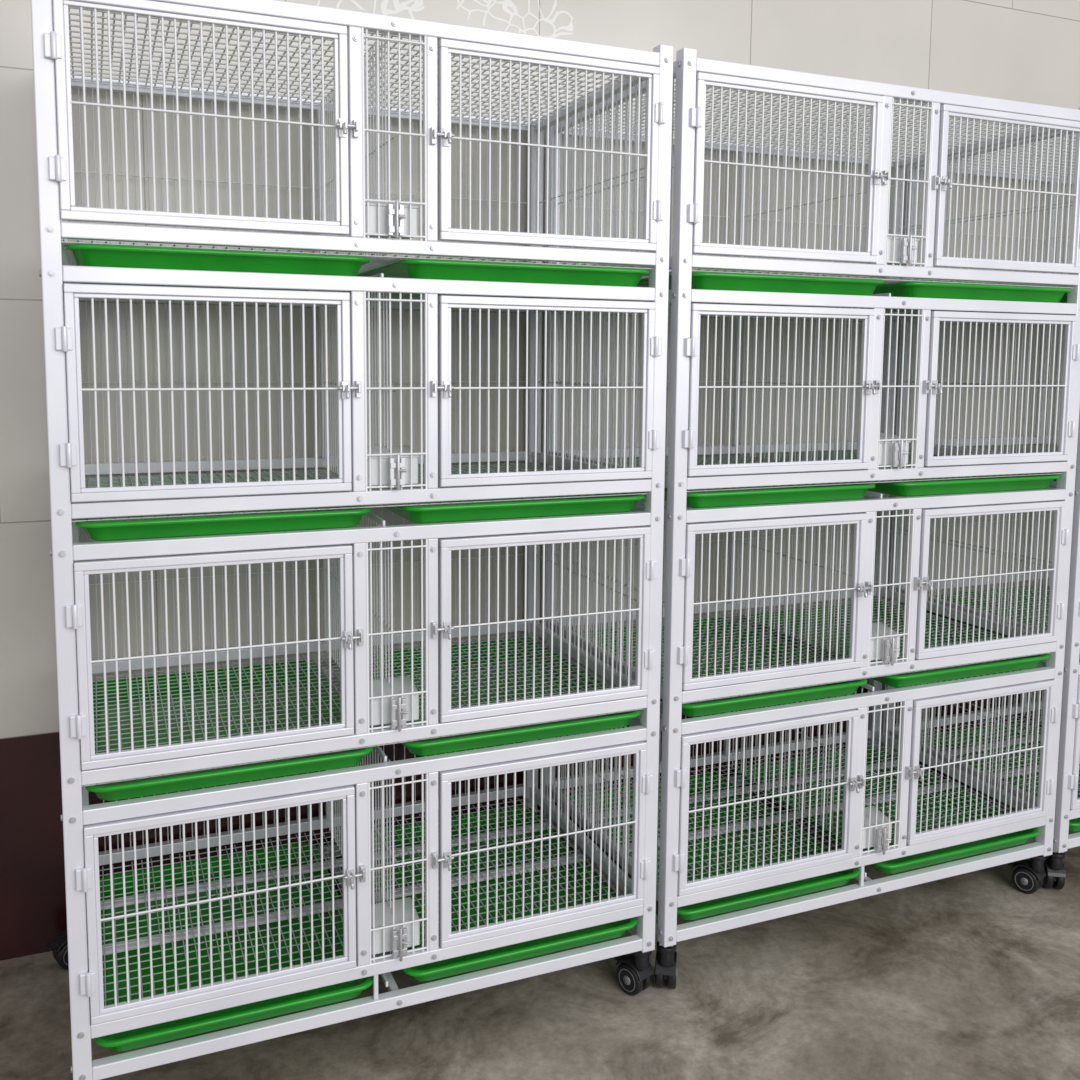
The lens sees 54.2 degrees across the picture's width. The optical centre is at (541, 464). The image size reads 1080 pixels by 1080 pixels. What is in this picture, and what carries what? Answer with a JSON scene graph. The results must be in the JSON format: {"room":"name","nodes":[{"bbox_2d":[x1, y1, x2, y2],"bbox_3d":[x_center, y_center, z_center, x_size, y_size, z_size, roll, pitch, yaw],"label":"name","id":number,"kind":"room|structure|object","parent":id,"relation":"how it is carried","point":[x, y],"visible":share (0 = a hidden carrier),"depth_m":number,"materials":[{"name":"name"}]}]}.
{"room":"animal kennel room","nodes":[
{"label":"animal kennel room","id":0,"kind":"room"},
{"bbox_2d":[0,0,1079,738],"bbox_3d":[-0.062,-0.640,2.498,12.000,3.200,0.200,-2,6,-23],"label":"wall","id":1,"kind":"structure","parent":0,"point":[1028,51],"depth_m":2.33,"materials":[{"name":"paint"}]},
{"bbox_2d":[0,625,1079,960],"bbox_3d":[-0.035,0.734,2.545,12.000,0.457,0.004,-2,6,-23],"label":"baseboard","id":2,"kind":"structure","parent":1,"relation":"attached to","point":[32,866],"depth_m":2.14,"materials":[{"name":"red tile"}]},
{"bbox_2d":[0,778,1079,1079],"bbox_3d":[1.214,1.325,-0.368,12.000,0.100,6.827,-2,6,-23],"label":"floor","id":3,"kind":"structure","parent":0,"point":[973,975],"depth_m":1.97,"materials":[{"name":"concrete"}]},
{"bbox_2d":[31,0,673,1079],"bbox_3d":[-0.376,0.137,1.977,1.077,1.755,0.647,-2,6,-23],"label":"cage","id":4,"kind":"object","parent":3,"relation":"on","point":[160,953],"visible":1,"depth_m":1.76,"materials":[{"name":"white metal"}]},
{"bbox_2d":[64,244,369,290],"bbox_3d":[-0.579,-0.331,1.832,0.444,0.031,0.572,-2,6,-23],"label":"tray","id":5,"kind":"object","parent":4,"relation":"on","point":[146,261],"depth_m":1.58,"materials":[{"name":"green plastic"}]},
{"bbox_2d":[74,473,370,540],"bbox_3d":[-0.583,0.067,1.873,0.444,0.031,0.572,-2,6,-23],"label":"tray","id":6,"kind":"object","parent":4,"relation":"on","point":[198,523],"depth_m":1.64,"materials":[{"name":"green plastic"}]},
{"bbox_2d":[85,660,372,800],"bbox_3d":[-0.586,0.465,1.914,0.444,0.031,0.572,-2,6,-23],"label":"tray","id":7,"kind":"object","parent":4,"relation":"on","point":[265,767],"depth_m":1.88,"materials":[{"name":"green plastic"}]},
{"bbox_2d":[94,842,372,1051],"bbox_3d":[-0.590,0.869,1.956,0.444,0.031,0.572,-2,6,-23],"label":"tray","id":8,"kind":"object","parent":4,"relation":"on","point":[280,1005],"depth_m":1.93,"materials":[{"name":"green plastic"}]},
{"bbox_2d":[340,806,636,980],"bbox_3d":[-0.131,0.853,2.149,0.456,0.031,0.572,-2,6,-23],"label":"tray","id":9,"kind":"object","parent":4,"relation":"on","point":[460,964],"depth_m":2.11,"materials":[{"name":"green plastic"}]},
{"bbox_2d":[338,638,640,755],"bbox_3d":[-0.127,0.449,2.108,0.456,0.031,0.572,-2,6,-23],"label":"tray","id":10,"kind":"object","parent":4,"relation":"on","point":[549,727],"depth_m":2.01,"materials":[{"name":"green plastic"}]},
{"bbox_2d":[335,465,644,522],"bbox_3d":[-0.124,0.051,2.067,0.456,0.031,0.572,-2,6,-23],"label":"tray","id":11,"kind":"object","parent":4,"relation":"on","point":[539,505],"depth_m":1.83,"materials":[{"name":"green plastic"}]},
{"bbox_2d":[342,259,648,298],"bbox_3d":[-0.120,-0.347,2.026,0.456,0.031,0.572,-2,6,-23],"label":"tray","id":12,"kind":"object","parent":4,"relation":"on","point":[460,274],"depth_m":1.77,"materials":[{"name":"green plastic"}]},
{"bbox_2d":[542,47,1079,988],"bbox_3d":[0.567,0.104,2.375,1.077,1.755,0.647,-2,6,-23],"label":"cage","id":13,"kind":"object","parent":3,"relation":"on","point":[721,849],"visible":0.88,"depth_m":2.16,"materials":[{"name":"white metal"}]},
{"bbox_2d":[570,774,859,919],"bbox_3d":[0.354,0.836,2.354,0.444,0.031,0.572,-2,6,-23],"label":"tray","id":14,"kind":"object","parent":13,"relation":"on","point":[706,908],"depth_m":2.30,"materials":[{"name":"green plastic"}]},
{"bbox_2d":[575,617,866,716],"bbox_3d":[0.358,0.432,2.312,0.444,0.031,0.572,-2,6,-23],"label":"tray","id":15,"kind":"object","parent":13,"relation":"on","point":[826,688],"depth_m":2.13,"materials":[{"name":"green plastic"}]},
{"bbox_2d":[631,458,875,507],"bbox_3d":[0.361,0.034,2.271,0.444,0.031,0.572,-2,6,-23],"label":"tray","id":16,"kind":"object","parent":13,"relation":"on","point":[772,493],"depth_m":2.03,"materials":[{"name":"green plastic"}]},
{"bbox_2d":[637,272,883,304],"bbox_3d":[0.365,-0.364,2.230,0.444,0.031,0.572,-2,6,-23],"label":"tray","id":17,"kind":"object","parent":13,"relation":"on","point":[714,285],"depth_m":1.97,"materials":[{"name":"green plastic"}]},
{"bbox_2d":[738,747,1038,873],"bbox_3d":[0.813,0.820,2.547,0.456,0.031,0.572,-2,6,-23],"label":"tray","id":18,"kind":"object","parent":13,"relation":"on","point":[961,850],"depth_m":2.51,"materials":[{"name":"green plastic"}]},
{"bbox_2d":[742,601,1049,686],"bbox_3d":[0.816,0.416,2.506,0.456,0.031,0.572,-2,6,-23],"label":"tray","id":19,"kind":"object","parent":13,"relation":"on","point":[918,675],"depth_m":2.39,"materials":[{"name":"green plastic"}]},
{"bbox_2d":[749,455,1059,495],"bbox_3d":[0.820,0.018,2.465,0.456,0.031,0.572,-2,6,-23],"label":"tray","id":20,"kind":"object","parent":13,"relation":"on","point":[1030,482],"depth_m":2.22,"materials":[{"name":"green plastic"}]},
{"bbox_2d":[781,282,1071,311],"bbox_3d":[0.823,-0.380,2.424,0.456,0.031,0.572,-2,6,-23],"label":"tray","id":21,"kind":"object","parent":13,"relation":"on","point":[1036,295],"depth_m":2.17,"materials":[{"name":"green plastic"}]},
{"bbox_2d":[880,131,1079,889],"bbox_3d":[1.511,0.072,2.773,1.077,1.755,0.647,-2,6,-23],"label":"cage","id":22,"kind":"object","parent":3,"relation":"on","point":[1067,805],"visible":0.37,"depth_m":2.71,"materials":[{"name":"white metal"}]},
{"bbox_2d":[931,293,1067,310],"bbox_3d":[1.308,-0.397,2.628,0.444,0.031,0.572,-2,6,-23],"label":"tray","id":23,"kind":"object","parent":22,"relation":"on","point":[1064,299],"depth_m":2.39,"materials":[{"name":"green plastic"}]},
{"bbox_2d":[921,723,1079,831],"bbox_3d":[1.298,0.803,2.752,0.444,0.031,0.572,-2,6,-23],"label":"tray","id":24,"kind":"object","parent":22,"relation":"on","point":[1071,824],"depth_m":2.87,"materials":[{"name":"green plastic"}]},
{"bbox_2d":[926,586,1079,659],"bbox_3d":[1.301,0.399,2.710,0.444,0.031,0.572,-2,6,-23],"label":"tray","id":25,"kind":"object","parent":22,"relation":"on","point":[1077,655],"depth_m":2.86,"materials":[{"name":"green plastic"}]}
]}

